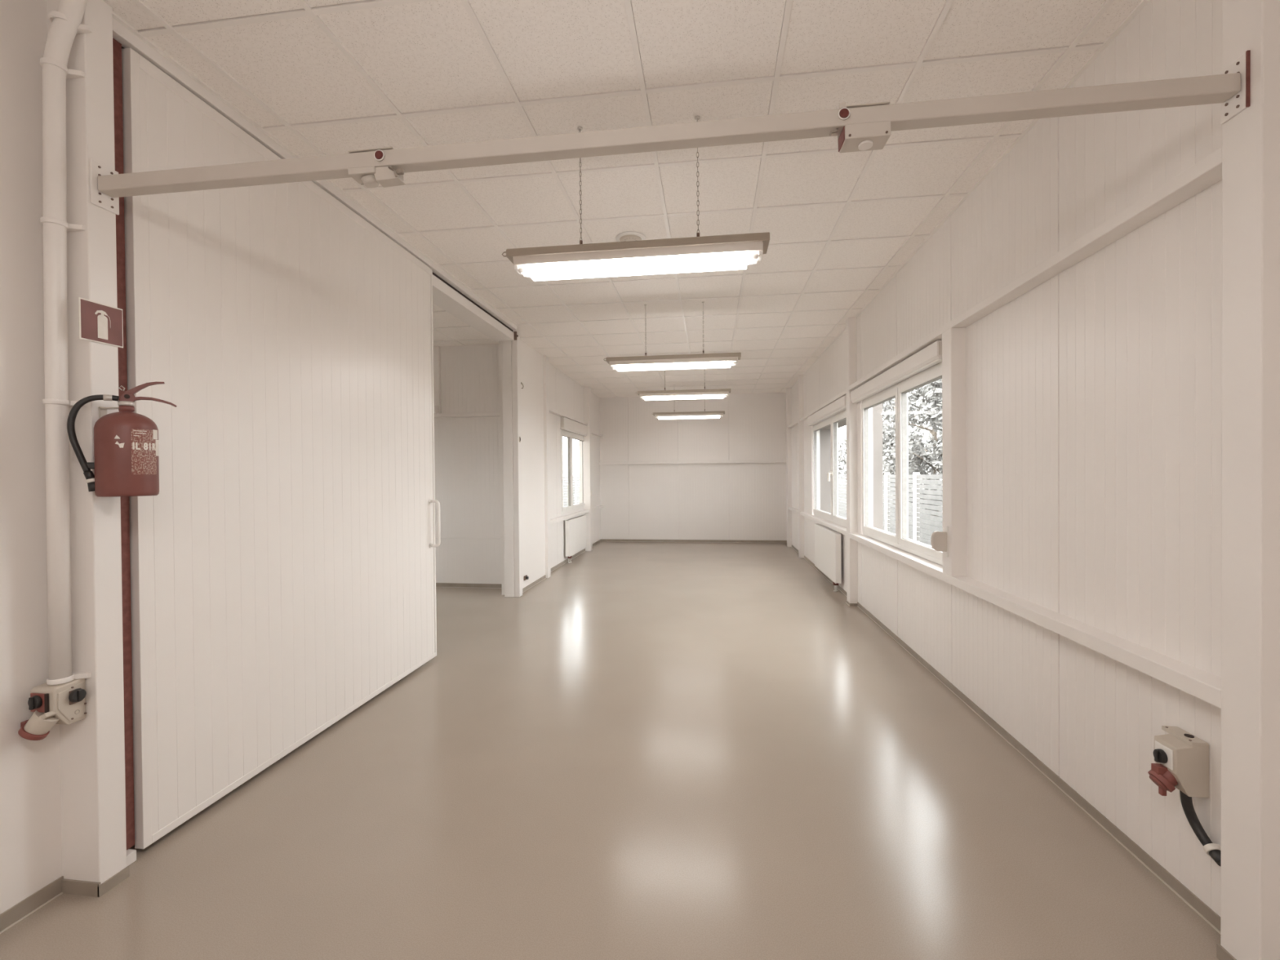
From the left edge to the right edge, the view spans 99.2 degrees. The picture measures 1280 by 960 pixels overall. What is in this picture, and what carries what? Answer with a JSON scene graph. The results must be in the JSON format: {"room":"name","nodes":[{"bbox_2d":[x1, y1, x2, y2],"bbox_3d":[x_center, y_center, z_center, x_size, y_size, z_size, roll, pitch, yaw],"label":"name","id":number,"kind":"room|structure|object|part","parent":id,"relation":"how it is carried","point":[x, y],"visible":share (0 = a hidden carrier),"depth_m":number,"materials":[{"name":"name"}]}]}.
{"room":"empty industrial workshop","nodes":[
{"label":"empty industrial workshop","id":0,"kind":"room"},
{"bbox_2d":[0,0,62,914],"bbox_3d":[-2.590,-0.133,-0.288,0.200,3.413,5.160,0,1,7],"label":"wall","id":1,"kind":"structure","parent":0,"point":[31,842],"depth_m":1.94,"materials":[{"name":"paint"}]},
{"bbox_2d":[0,875,63,933],"bbox_3d":[-2.487,1.544,-0.398,0.014,0.060,4.935,0,1,7],"label":"baseboard","id":2,"kind":"structure","parent":1,"relation":"attached to","point":[15,914],"depth_m":1.95,"materials":[{"name":"plastic"}]},
{"bbox_2d":[112,38,134,849],"bbox_3d":[-2.141,-0.133,2.201,0.106,3.260,0.052,0,1,7],"label":"trim","id":3,"kind":"structure","parent":1,"relation":"attached to","point":[117,46],"depth_m":2.20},
{"bbox_2d":[126,848,136,866],"bbox_3d":[-2.097,1.524,2.181,0.095,0.045,0.079,0,1,7],"label":"trim","id":4,"kind":"structure","parent":1,"relation":"attached to","point":[131,854],"depth_m":2.19,"materials":[{"name":"white paint"}]},
{"bbox_2d":[121,47,440,848],"bbox_3d":[-1.875,-0.130,3.418,0.130,3.272,2.415,0,1,7],"label":"door","id":5,"kind":"structure","parent":1,"relation":"in","point":[282,561],"depth_m":2.84,"materials":[{"name":"white metal"}]},
{"bbox_3d":[-1.704,0.362,4.533,0.088,0.410,0.040,0,1,7],"label":"handle","id":6,"kind":"part","parent":5,"relation":"part of","materials":[{"name":"white plastic"}]},
{"bbox_2d":[112,17,516,330],"bbox_3d":[-1.855,-1.813,4.364,0.155,0.051,4.510,0,1,7],"label":"trim","id":7,"kind":"structure","parent":1,"relation":"attached to","point":[121,33],"depth_m":2.81,"materials":[{"name":"white paint"}]},
{"bbox_2d":[121,46,513,332],"bbox_3d":[-1.867,-1.774,4.391,0.084,0.027,4.460,0,1,7],"label":"trim","id":8,"kind":"structure","parent":1,"relation":"attached to","point":[122,47],"depth_m":5.38,"materials":[{"name":"metal"}]},
{"bbox_2d":[434,343,502,583],"bbox_3d":[-3.948,-0.197,7.846,4.540,3.413,0.140,0,1,7],"label":"wall","id":9,"kind":"structure","parent":0,"point":[467,450],"depth_m":7.57,"materials":[{"name":"paint"}]},
{"bbox_2d":[434,404,438,413],"bbox_3d":[-2.879,-0.976,7.522,0.155,0.100,0.070,0,1,7],"label":"junction box","id":10,"kind":"object","parent":9,"relation":"attached to","point":[436,411],"visible":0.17,"depth_m":7.50,"materials":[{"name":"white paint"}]},
{"bbox_2d":[433,346,441,413],"bbox_3d":[-2.966,-1.390,7.612,0.365,0.938,0.054,0,1,7],"label":"trim","id":11,"kind":"structure","parent":9,"relation":"attached to","point":[437,349],"depth_m":7.57,"materials":[{"name":"white paint"}]},
{"bbox_2d":[434,412,499,417],"bbox_3d":[-3.917,-0.890,7.736,4.440,0.050,0.064,0,1,7],"label":"trim","id":12,"kind":"structure","parent":9,"relation":"attached to","point":[477,414],"depth_m":7.51,"materials":[{"name":"white paint"}]},
{"bbox_2d":[435,537,501,538],"bbox_3d":[-3.900,0.821,7.776,4.440,0.012,0.014,0,1,7],"label":"trim","id":13,"kind":"structure","parent":9,"relation":"attached to","point":[435,538],"depth_m":7.57,"materials":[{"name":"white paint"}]},
{"bbox_2d":[435,582,502,588],"bbox_3d":[-3.944,1.480,7.786,4.540,0.060,0.016,0,1,7],"label":"baseboard","id":14,"kind":"structure","parent":9,"relation":"attached to","point":[437,584],"depth_m":7.58,"materials":[{"name":"plastic"}]},
{"bbox_2d":[498,338,545,595],"bbox_3d":[-1.631,-0.214,7.674,0.220,3.413,1.200,0,1,7],"label":"wall","id":15,"kind":"structure","parent":0,"point":[531,362],"depth_m":7.63,"materials":[{"name":"paint"}]},
{"bbox_2d":[524,574,528,580],"bbox_3d":[-1.527,1.317,7.343,0.050,0.055,0.100,0,1,7],"label":"door stop","id":16,"kind":"object","parent":15,"relation":"attached to","point":[526,577],"visible":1,"depth_m":7.31,"materials":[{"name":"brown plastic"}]},
{"bbox_2d":[522,574,546,592],"bbox_3d":[-1.504,1.467,7.670,0.014,0.050,1.170,0,1,7],"label":"baseboard","id":17,"kind":"structure","parent":15,"relation":"attached to","point":[544,577],"depth_m":7.70,"materials":[{"name":"plastic"}]},
{"bbox_2d":[548,363,600,568],"bbox_3d":[-1.297,-0.243,10.520,0.145,3.413,4.530,0,1,7],"label":"wall","id":18,"kind":"structure","parent":0,"point":[566,394],"depth_m":9.56,"materials":[{"name":"paint"}]},
{"bbox_2d":[549,407,587,425],"bbox_3d":[-1.289,-1.122,9.753,0.089,0.045,2.810,0,1,7],"label":"trim","id":19,"kind":"structure","parent":18,"relation":"attached to","point":[551,410],"depth_m":9.44,"materials":[{"name":"white paint"}]},
{"bbox_2d":[550,509,588,524],"bbox_3d":[-1.275,0.650,9.770,0.089,0.060,2.810,0,1,7],"label":"trim","id":20,"kind":"structure","parent":18,"relation":"attached to","point":[557,519],"depth_m":9.58,"materials":[{"name":"white paint"}]},
{"bbox_2d":[560,417,587,514],"bbox_3d":[-1.274,-0.255,10.354,0.200,1.679,1.893,0,1,7],"label":"window","id":21,"kind":"structure","parent":18,"relation":"in","point":[571,429],"depth_m":10.08,"materials":[{"name":"white plastic"}]},
{"bbox_3d":[-1.341,-0.149,9.813,0.059,1.394,0.669,0,1,7],"label":"sash","id":22,"kind":"part","parent":21,"relation":"part of","materials":[{"name":"white plastic"}]},
{"bbox_3d":[-1.225,-0.159,10.705,0.059,1.394,1.099,0,1,7],"label":"sash","id":23,"kind":"part","parent":21,"relation":"part of","materials":[{"name":"white plastic"}]},
{"bbox_2d":[564,515,586,563],"bbox_3d":[-1.204,1.084,10.193,0.104,0.765,1.320,0,1,7],"label":"radiator","id":24,"kind":"object","parent":18,"relation":"attached to","point":[575,527],"visible":1,"depth_m":9.95,"materials":[{"name":"metal"}]},
{"bbox_3d":[-1.276,1.029,9.539,0.064,0.618,0.004,0,1,7],"label":"panel","id":25,"kind":"part","parent":24,"relation":"part of","materials":[{"name":"metal"}]},
{"bbox_3d":[-1.156,1.021,10.186,0.006,0.640,1.320,0,1,7],"label":"panel","id":26,"kind":"part","parent":24,"relation":"part of","materials":[{"name":"metal"}]},
{"bbox_2d":[551,539,600,572],"bbox_3d":[-1.199,1.435,10.580,0.014,0.055,4.420,0,1,7],"label":"baseboard","id":27,"kind":"structure","parent":18,"relation":"attached to","point":[566,561],"depth_m":9.97,"materials":[{"name":"plastic"}]},
{"bbox_2d":[591,430,602,436],"bbox_3d":[-1.000,-1.027,11.996,0.079,0.050,1.390,0,1,7],"label":"trim","id":28,"kind":"structure","parent":18,"relation":"attached to","point":[593,433],"depth_m":12.06,"materials":[{"name":"white paint"}]},
{"bbox_2d":[591,505,603,511],"bbox_3d":[-0.987,0.628,12.011,0.079,0.060,1.390,0,1,7],"label":"trim","id":29,"kind":"structure","parent":18,"relation":"attached to","point":[598,507],"depth_m":12.11,"materials":[{"name":"white paint"}]},
{"bbox_2d":[0,541,1220,959],"bbox_3d":[-2.085,1.581,4.993,9.350,0.120,16.130,0,1,7],"label":"floor","id":30,"kind":"structure","parent":0,"point":[646,750],"depth_m":2.46,"materials":[{"name":"plastic"}]},
{"bbox_2d":[46,0,126,883],"bbox_3d":[-2.149,-0.133,2.078,0.262,3.363,0.097,0,1,7],"label":"column","id":31,"kind":"structure","parent":30,"relation":"on","point":[92,748],"depth_m":2.03,"materials":[{"name":"white paint"}]},
{"bbox_2d":[17,678,86,740],"bbox_3d":[-2.110,0.826,1.958,0.145,0.185,0.150,0,1,7],"label":"socket","id":32,"kind":"object","parent":31,"relation":"attached to","point":[64,704],"visible":0.98,"depth_m":1.94,"materials":[{"name":"grey plastic"}]},
{"bbox_3d":[-2.132,0.784,1.916,0.046,0.046,0.021,0,1,7],"label":"rotary knob","id":33,"kind":"part","parent":32,"relation":"part of","materials":[{"name":"plastic"}]},
{"bbox_2d":[30,693,44,712],"bbox_3d":[-2.130,0.788,1.929,0.062,0.066,0.006,0,1,7],"label":"switch plate","id":34,"kind":"object","parent":32,"relation":"attached to","point":[38,699],"depth_m":1.92,"materials":[{"name":"red plastic"}]},
{"bbox_3d":[-2.064,0.810,1.976,0.004,0.129,0.080,0,1,7],"label":"plate","id":35,"kind":"part","parent":32,"relation":"part of","materials":[{"name":"grey plastic"}]},
{"bbox_2d":[69,688,81,705],"bbox_3d":[-2.058,0.788,1.985,0.006,0.050,0.036,0,1,7],"label":"switch plate","id":36,"kind":"object","parent":32,"relation":"attached to","point":[73,692],"depth_m":1.97,"materials":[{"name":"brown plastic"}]},
{"bbox_3d":[-2.044,0.784,1.984,0.021,0.047,0.047,0,1,7],"label":"rotary knob","id":37,"kind":"part","parent":32,"relation":"part of","materials":[{"name":"plastic"}]},
{"bbox_2d":[40,0,92,685],"bbox_3d":[-2.068,-0.537,1.972,0.172,2.548,0.084,0,1,7],"label":"conduit pipe","id":38,"kind":"object","parent":31,"relation":"attached to","point":[66,22],"visible":0.98,"depth_m":1.95,"materials":[{"name":"white paint"}]},
{"bbox_2d":[61,866,129,897],"bbox_3d":[-2.083,1.523,2.084,0.169,0.050,0.106,0,1,7],"label":"baseboard","id":39,"kind":"structure","parent":31,"relation":"attached to","point":[87,888],"depth_m":2.04,"materials":[{"name":"plastic"}]},
{"bbox_2d":[78,297,123,347],"bbox_3d":[-2.020,-0.588,2.045,0.005,0.150,0.148,0,1,7],"label":"fire extinguisher sign","id":40,"kind":"object","parent":31,"relation":"attached to","point":[98,322],"visible":1,"depth_m":2.04,"materials":[{"name":"red plastic"}]},
{"bbox_2d":[66,381,177,497],"bbox_3d":[-1.919,-0.158,2.033,0.221,0.435,0.223,0,1,7],"label":"fire extinguisher","id":41,"kind":"object","parent":31,"relation":"attached to","point":[126,463],"visible":1,"depth_m":1.97,"materials":[{"name":"red metal"}]},
{"bbox_3d":[-1.877,-0.344,2.065,0.114,0.065,0.022,-1,1,-38],"label":"lever","id":42,"kind":"part","parent":41,"relation":"part of","materials":[{"name":"red metal"}]},
{"bbox_3d":[-1.857,-0.299,2.082,0.132,0.031,0.022,-1,1,-38],"label":"lever","id":43,"kind":"part","parent":41,"relation":"part of","materials":[{"name":"red metal"}]},
{"bbox_2d":[89,49,1250,214],"bbox_3d":[-0.106,-1.148,1.856,3.863,0.224,0.096,0,1,6],"label":"crossbeam","id":44,"kind":"object","parent":31,"relation":"attached to","point":[1231,88],"visible":1,"depth_m":1.80,"materials":[{"name":"metal"}]},
{"bbox_3d":[-2.022,-1.105,2.058,0.008,0.165,0.096,0,1,7],"label":"plate","id":45,"kind":"part","parent":44,"relation":"part of","materials":[{"name":"white paint"}]},
{"bbox_2d":[347,146,405,187],"bbox_3d":[-0.926,-1.106,1.943,0.203,0.116,0.082,0,1,7],"label":"sensor","id":46,"kind":"object","parent":44,"relation":"attached to","point":[369,176],"visible":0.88,"depth_m":1.91,"materials":[{"name":"paint"}]},
{"bbox_2d":[360,174,378,187],"bbox_3d":[-0.965,-1.067,1.946,0.058,0.039,0.058,0,1,7],"label":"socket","id":47,"kind":"object","parent":46,"relation":"attached to","point":[369,180],"depth_m":1.93,"materials":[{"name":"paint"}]},
{"bbox_2d":[828,101,890,152],"bbox_3d":[0.707,-1.148,1.775,0.189,0.125,0.089,0,1,7],"label":"sensor","id":48,"kind":"object","parent":44,"relation":"attached to","point":[874,135],"visible":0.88,"depth_m":1.74,"materials":[{"name":"paint"}]},
{"bbox_3d":[1.810,-1.191,1.660,0.008,0.165,0.083,0,1,7],"label":"plate","id":49,"kind":"part","parent":44,"relation":"part of","materials":[{"name":"white paint"}]},
{"bbox_2d":[502,340,514,596],"bbox_3d":[-1.683,-0.182,7.021,0.125,3.363,0.110,0,1,7],"label":"post","id":50,"kind":"object","parent":30,"relation":"on","point":[507,381],"visible":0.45,"depth_m":6.97,"materials":[{"name":"white paint"}]},
{"bbox_2d":[511,333,522,596],"bbox_3d":[-1.581,-0.183,7.017,0.072,3.363,0.110,0,1,7],"label":"post","id":51,"kind":"object","parent":30,"relation":"on","point":[516,378],"visible":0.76,"depth_m":6.97,"materials":[{"name":"white paint"}]},
{"bbox_2d":[542,355,551,577],"bbox_3d":[-1.465,-0.196,8.303,0.145,3.363,0.130,0,1,7],"label":"column","id":52,"kind":"structure","parent":30,"relation":"on","point":[546,397],"depth_m":8.24,"materials":[{"name":"white paint"}]},
{"bbox_2d":[582,386,592,551],"bbox_3d":[-1.083,-0.226,11.233,0.145,3.363,0.160,0,1,7],"label":"column","id":53,"kind":"structure","parent":30,"relation":"on","point":[587,443],"depth_m":11.16,"materials":[{"name":"white paint"}]},
{"bbox_2d":[786,387,791,546],"bbox_3d":[3.176,-0.264,11.594,0.098,3.363,0.140,0,1,7],"label":"column","id":54,"kind":"structure","parent":30,"relation":"on","point":[788,433],"depth_m":11.53,"materials":[{"name":"white paint"}]},
{"bbox_2d":[797,374,804,558],"bbox_3d":[2.979,-0.248,10.067,0.093,3.363,0.140,0,1,7],"label":"column","id":55,"kind":"structure","parent":30,"relation":"on","point":[800,377],"depth_m":10.00,"materials":[{"name":"white paint"}]},
{"bbox_2d":[845,317,857,603],"bbox_3d":[2.501,-0.211,6.423,0.098,3.363,0.150,0,1,7],"label":"column","id":56,"kind":"structure","parent":30,"relation":"on","point":[851,323],"depth_m":6.36,"materials":[{"name":"white paint"}]},
{"bbox_2d":[1220,0,1279,959],"bbox_3d":[1.923,-0.162,1.638,0.208,3.363,0.128,0,1,7],"label":"column","id":57,"kind":"structure","parent":30,"relation":"on","point":[1250,896],"depth_m":1.62,"materials":[{"name":"white paint"}]},
{"bbox_2d":[1216,943,1236,959],"bbox_3d":[1.913,1.497,1.653,0.176,0.045,0.138,0,1,7],"label":"baseboard","id":58,"kind":"structure","parent":57,"relation":"attached to","point":[1222,953],"depth_m":1.71,"materials":[{"name":"plastic"}]},
{"bbox_2d":[102,0,1150,397],"bbox_3d":[-2.280,-1.910,4.983,9.687,0.142,16.130,0,1,7],"label":"ceiling","id":59,"kind":"structure","parent":0,"point":[317,77],"depth_m":2.77,"materials":[{"name":"tile"}]},
{"bbox_2d":[615,231,645,241],"bbox_3d":[-0.072,-1.843,4.176,0.228,0.020,0.228,0,1,7],"label":"smoke detector","id":60,"kind":"object","parent":59,"relation":"attached to","point":[626,236],"visible":0.65,"depth_m":4.12,"materials":[{"name":"white plastic"}]},
{"bbox_2d":[502,115,769,280],"bbox_3d":[-0.039,-1.457,2.814,1.368,0.763,0.170,0,1,7],"label":"ceiling lamp","id":61,"kind":"object","parent":59,"relation":"hanging from","point":[731,251],"visible":0.9,"depth_m":2.76,"materials":[{"name":"white"}]},
{"bbox_3d":[-0.310,-1.480,2.849,0.033,0.564,0.013,0,1,7],"label":"chain","id":62,"kind":"part","parent":61,"relation":"part of","materials":[{"name":"metal"}]},
{"bbox_3d":[0.294,-1.484,2.770,0.033,0.564,0.013,0,1,7],"label":"chain","id":63,"kind":"part","parent":61,"relation":"part of","materials":[{"name":"metal"}]},
{"bbox_2d":[603,301,741,371],"bbox_3d":[0.332,-1.524,5.770,1.443,0.689,0.170,0,1,7],"label":"ceiling lamp","id":64,"kind":"object","parent":59,"relation":"hanging from","point":[725,360],"visible":1,"depth_m":5.71,"materials":[{"name":"white"}]},
{"bbox_3d":[0.060,-1.547,5.806,0.033,0.490,0.013,0,1,7],"label":"chain","id":65,"kind":"part","parent":64,"relation":"part of","materials":[{"name":"metal"}]},
{"bbox_3d":[0.665,-1.551,5.727,0.033,0.490,0.013,0,1,7],"label":"chain","id":66,"kind":"part","parent":64,"relation":"part of","materials":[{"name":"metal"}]},
{"bbox_2d":[637,369,730,400],"bbox_3d":[0.656,-1.570,8.370,1.453,0.651,0.170,0,1,7],"label":"ceiling lamp","id":67,"kind":"object","parent":59,"relation":"hanging from","point":[704,393],"visible":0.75,"depth_m":8.30,"materials":[{"name":"white"}]},
{"bbox_2d":[651,383,724,419],"bbox_3d":[0.963,-1.578,10.952,1.463,0.688,0.170,0,1,7],"label":"ceiling lamp","id":68,"kind":"object","parent":59,"relation":"hanging from","point":[691,415],"visible":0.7,"depth_m":10.89,"materials":[{"name":"white"}]},
{"bbox_2d":[599,392,786,540],"bbox_3d":[1.184,-0.281,12.545,4.600,3.413,0.130,0,1,7],"label":"wall","id":69,"kind":"structure","parent":0,"point":[731,501],"depth_m":12.46,"materials":[{"name":"paint"}]},
{"bbox_2d":[599,459,786,464],"bbox_3d":[1.137,-0.404,12.431,4.338,0.060,0.114,0,1,7],"label":"trim","id":70,"kind":"structure","parent":69,"relation":"attached to","point":[773,460],"depth_m":12.36,"materials":[{"name":"white paint"}]},
{"bbox_2d":[600,538,786,542],"bbox_3d":[1.182,1.398,12.491,4.288,0.055,0.016,0,1,7],"label":"baseboard","id":71,"kind":"structure","parent":69,"relation":"attached to","point":[602,540],"depth_m":12.48,"materials":[{"name":"plastic"}]},
{"bbox_2d":[872,403,883,529],"bbox_3d":[2.743,-0.081,6.398,0.147,3.100,0.200,0,1,7],"label":"column","id":72,"kind":"structure","parent":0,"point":[877,485],"depth_m":6.29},
{"bbox_2d":[791,0,1222,916],"bbox_3d":[2.674,-0.242,6.945,0.130,3.413,10.790,0,1,7],"label":"wall","id":73,"kind":"structure","parent":0,"point":[1094,394],"depth_m":2.44,"materials":[{"name":"paint"}]},
{"bbox_2d":[787,390,845,427],"bbox_3d":[2.839,-1.093,9.002,0.072,0.045,5.070,0,1,7],"label":"trim","id":74,"kind":"structure","parent":73,"relation":"attached to","point":[842,393],"depth_m":8.14,"materials":[{"name":"white paint"}]},
{"bbox_2d":[788,506,846,535],"bbox_3d":[2.853,0.622,9.018,0.072,0.055,5.070,0,1,7],"label":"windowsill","id":75,"kind":"structure","parent":73,"relation":"attached to","point":[842,530],"depth_m":8.05,"materials":[{"name":"white paint"}]},
{"bbox_2d":[807,395,846,527],"bbox_3d":[2.763,-0.224,7.907,0.200,1.641,2.600,0,1,7],"label":"window","id":76,"kind":"structure","parent":73,"relation":"in","point":[833,413],"depth_m":7.63,"materials":[{"name":"white plastic"}]},
{"bbox_3d":[2.823,-0.159,8.386,0.059,1.416,1.449,0,1,7],"label":"sash","id":77,"kind":"part","parent":76,"relation":"part of","materials":[{"name":"white plastic"}]},
{"bbox_2d":[819,429,831,513],"bbox_3d":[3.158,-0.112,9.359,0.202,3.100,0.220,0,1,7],"label":"window pane","id":78,"kind":"structure","parent":76,"relation":"attached to","point":[824,434],"depth_m":9.25,"materials":[{"name":"glass"}]},
{"bbox_3d":[2.669,-0.054,7.630,0.052,0.145,0.028,0,1,7],"label":"handle","id":79,"kind":"part","parent":76,"relation":"part of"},
{"bbox_3d":[2.662,-0.146,7.157,0.059,1.416,0.999,0,1,7],"label":"sash","id":80,"kind":"part","parent":76,"relation":"part of","materials":[{"name":"white plastic"}]},
{"bbox_2d":[814,524,841,591],"bbox_3d":[2.667,1.070,7.731,0.104,0.775,1.440,0,1,7],"label":"radiator","id":81,"kind":"object","parent":73,"relation":"attached to","point":[828,559],"visible":1,"depth_m":7.42,"materials":[{"name":"metal"}]},
{"bbox_3d":[2.618,1.008,7.737,0.006,0.650,1.440,0,1,7],"label":"panel","id":82,"kind":"part","parent":81,"relation":"part of","materials":[{"name":"metal"}]},
{"bbox_2d":[816,524,840,534],"bbox_3d":[2.650,0.691,7.729,0.064,0.008,1.440,0,1,7],"label":"grille","id":83,"kind":"object","parent":81,"relation":"attached to","point":[820,526],"depth_m":7.60,"materials":[{"name":"metal"}]},
{"bbox_3d":[2.559,1.016,7.020,0.064,0.628,0.004,0,1,7],"label":"panel","id":84,"kind":"part","parent":81,"relation":"part of","materials":[{"name":"metal"}]},
{"bbox_2d":[822,419,846,429],"bbox_3d":[3.029,-0.879,8.102,0.282,0.060,2.270,0,1,7],"label":"eave","id":85,"kind":"object","parent":73,"relation":"attached to","point":[841,424],"visible":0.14,"depth_m":8.43},
{"bbox_2d":[850,340,942,565],"bbox_3d":[2.388,-0.194,5.039,0.200,1.641,2.615,0,1,7],"label":"window","id":86,"kind":"structure","parent":73,"relation":"in","point":[924,367],"depth_m":4.90,"materials":[{"name":"white plastic"}]},
{"bbox_3d":[2.452,-0.136,5.543,0.059,1.428,1.184,0,1,7],"label":"sash","id":87,"kind":"part","parent":86,"relation":"part of","materials":[{"name":"white plastic"}]},
{"bbox_3d":[2.297,-0.124,4.363,0.059,1.428,1.164,0,1,7],"label":"sash","id":88,"kind":"part","parent":86,"relation":"part of","materials":[{"name":"white plastic"}]},
{"bbox_2d":[930,525,948,556],"bbox_3d":[2.044,0.419,3.721,0.104,0.210,0.030,0,1,7],"label":"strap winder","id":89,"kind":"object","parent":73,"relation":"attached to","point":[939,540],"visible":1,"depth_m":3.71,"materials":[{"name":"white plastic"}]},
{"bbox_3d":[2.093,0.419,3.715,0.006,0.210,0.030,0,1,7],"label":"mounting plate","id":90,"kind":"part","parent":89,"relation":"part of","materials":[{"name":"white plastic"}]},
{"bbox_2d":[942,327,966,576],"bbox_3d":[2.141,-0.186,3.710,0.098,1.660,0.145,0,1,7],"label":"trim","id":91,"kind":"structure","parent":73,"relation":"attached to","point":[953,340],"depth_m":3.64,"materials":[{"name":"white paint"}]},
{"bbox_2d":[791,544,1220,933],"bbox_3d":[2.574,1.441,6.975,0.102,0.048,10.590,0,1,7],"label":"baseboard","id":92,"kind":"structure","parent":73,"relation":"attached to","point":[1212,918],"depth_m":2.53,"materials":[{"name":"plastic"}]},
{"bbox_2d":[848,533,1221,708],"bbox_3d":[2.189,0.670,4.037,0.098,0.060,4.681,0,1,7],"label":"trim","id":93,"kind":"structure","parent":73,"relation":"attached to","point":[1204,686],"depth_m":2.37,"materials":[{"name":"white paint"}]},
{"bbox_2d":[848,146,1222,390],"bbox_3d":[2.175,-1.045,4.021,0.098,0.050,4.681,0,1,7],"label":"trim","id":94,"kind":"structure","parent":73,"relation":"attached to","point":[1207,171],"depth_m":2.31,"materials":[{"name":"white paint"}]},
{"bbox_2d":[1147,725,1221,866],"bbox_3d":[1.886,1.087,1.896,0.143,0.378,0.213,0,1,7],"label":"socket","id":95,"kind":"object","parent":73,"relation":"attached to","point":[1181,758],"visible":0.94,"depth_m":1.88,"materials":[{"name":"grey plastic"}]},
{"bbox_3d":[1.842,0.980,1.934,0.023,0.046,0.046,0,1,7],"label":"rotary knob","id":96,"kind":"part","parent":95,"relation":"part of","materials":[{"name":"plastic"}]},
{"bbox_2d":[1147,763,1177,795],"bbox_3d":[1.868,1.060,1.931,0.098,0.116,0.076,0,1,7],"label":"socket","id":97,"kind":"object","parent":95,"relation":"attached to","point":[1165,775],"depth_m":1.91,"materials":[{"name":"red plastic"}]},
{"bbox_2d":[1155,740,1173,770],"bbox_3d":[1.855,0.974,1.930,0.004,0.070,0.076,0,1,7],"label":"socket","id":98,"kind":"object","parent":95,"relation":"attached to","point":[1165,748],"depth_m":1.92,"materials":[{"name":"plastic"}]},
{"bbox_3d":[-2.109,-0.171,3.431,0.130,3.413,2.340,0,1,7],"label":"wall","id":99,"kind":"structure","parent":0,"visible":0},
{"bbox_2d":[432,274,514,341],"bbox_3d":[-1.780,-1.725,5.590,0.245,0.095,2.060,0,1,7],"label":"trim","id":100,"kind":"structure","parent":99,"relation":"attached to","point":[444,296],"depth_m":5.50,"materials":[{"name":"white paint"}]},
{"bbox_2d":[513,331,518,340],"bbox_3d":[-1.504,-1.749,6.606,0.050,0.100,0.025,0,1,7],"label":"door stop","id":101,"kind":"object","parent":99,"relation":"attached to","point":[516,335],"visible":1,"depth_m":6.59,"materials":[{"name":"brown plastic"}]},
{"label":"outside","id":102,"kind":"structure","parent":0,"visible":0},
{"bbox_2d":[563,485,942,545],"bbox_3d":[2.605,1.662,19.848,120.000,0.370,120.000,0,1,7],"label":"ground","id":103,"kind":"structure","parent":102,"point":[838,486],"depth_m":21.44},
{"bbox_2d":[563,475,579,506],"bbox_3d":[-3.352,0.701,17.532,0.100,1.690,17.995,0,1,7],"label":"slatted fence","id":104,"kind":"object","parent":103,"relation":"on","point":[575,498],"visible":0.05,"depth_m":22.41,"materials":[{"name":"wood"}]},
{"bbox_3d":[-2.826,0.646,21.555,0.024,1.558,1.880,0,1,7],"label":"slat panel","id":105,"kind":"part","parent":104,"relation":"part of","materials":[{"name":"wood"}]},
{"bbox_3d":[-2.697,0.649,22.547,0.100,1.690,0.110,0,1,7],"label":"post","id":106,"kind":"part","parent":104,"relation":"part of","materials":[{"name":"wood"}]},
{"bbox_3d":[-2.567,0.625,23.538,0.024,1.558,1.880,0,1,7],"label":"slat panel","id":107,"kind":"part","parent":104,"relation":"part of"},
{"bbox_2d":[838,472,942,545],"bbox_3d":[6.890,0.614,17.959,0.100,1.690,23.995,0,1,7],"label":"slatted fence","id":108,"kind":"object","parent":103,"relation":"on","point":[917,535],"visible":0.15,"depth_m":12.01,"materials":[{"name":"wood"}]},
{"bbox_3d":[7.027,0.590,19.007,0.024,1.558,1.880,0,1,7],"label":"slat panel","id":109,"kind":"part","parent":108,"relation":"part of","materials":[{"name":"wood"}]},
{"bbox_3d":[6.508,0.630,15.041,0.024,1.558,1.880,0,1,7],"label":"slat panel","id":110,"kind":"part","parent":108,"relation":"part of","materials":[{"name":"wood"}]},
{"bbox_3d":[6.379,0.654,14.050,0.100,1.690,0.110,0,1,7],"label":"post","id":111,"kind":"part","parent":108,"relation":"part of","materials":[{"name":"wood"}]},
{"bbox_3d":[6.249,0.651,13.058,0.024,1.558,1.880,0,1,7],"label":"slat panel","id":112,"kind":"part","parent":108,"relation":"part of","materials":[{"name":"wood"}]},
{"bbox_3d":[6.120,0.675,12.066,0.100,1.690,0.110,0,1,7],"label":"post","id":113,"kind":"part","parent":108,"relation":"part of","materials":[{"name":"wood"}]},
{"bbox_3d":[5.990,0.671,11.075,0.024,1.558,1.880,0,1,7],"label":"slat panel","id":114,"kind":"part","parent":108,"relation":"part of","materials":[{"name":"wood"}]},
{"bbox_2d":[838,388,942,504],"bbox_3d":[12.308,-2.192,26.226,5.453,7.070,5.503,0,1,7],"label":"leafy tree","id":115,"kind":"object","parent":103,"relation":"on","point":[840,457],"visible":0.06,"depth_m":26.91,"materials":[{"name":"green plant"}]},
{"bbox_2d":[882,378,942,515],"bbox_3d":[11.492,-2.018,20.741,4.818,6.837,4.470,0,1,7],"label":"leafy tree","id":116,"kind":"object","parent":103,"relation":"on","point":[888,464],"visible":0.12,"depth_m":20.77,"materials":[{"name":"green plant"}]},
{"bbox_2d":[912,379,942,511],"bbox_3d":[10.820,-2.006,16.129,4.862,6.908,4.891,0,1,7],"label":"leafy tree","id":117,"kind":"object","parent":103,"relation":"on","point":[936,393],"visible":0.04,"depth_m":16.43,"materials":[{"name":"green plant"}]}
]}

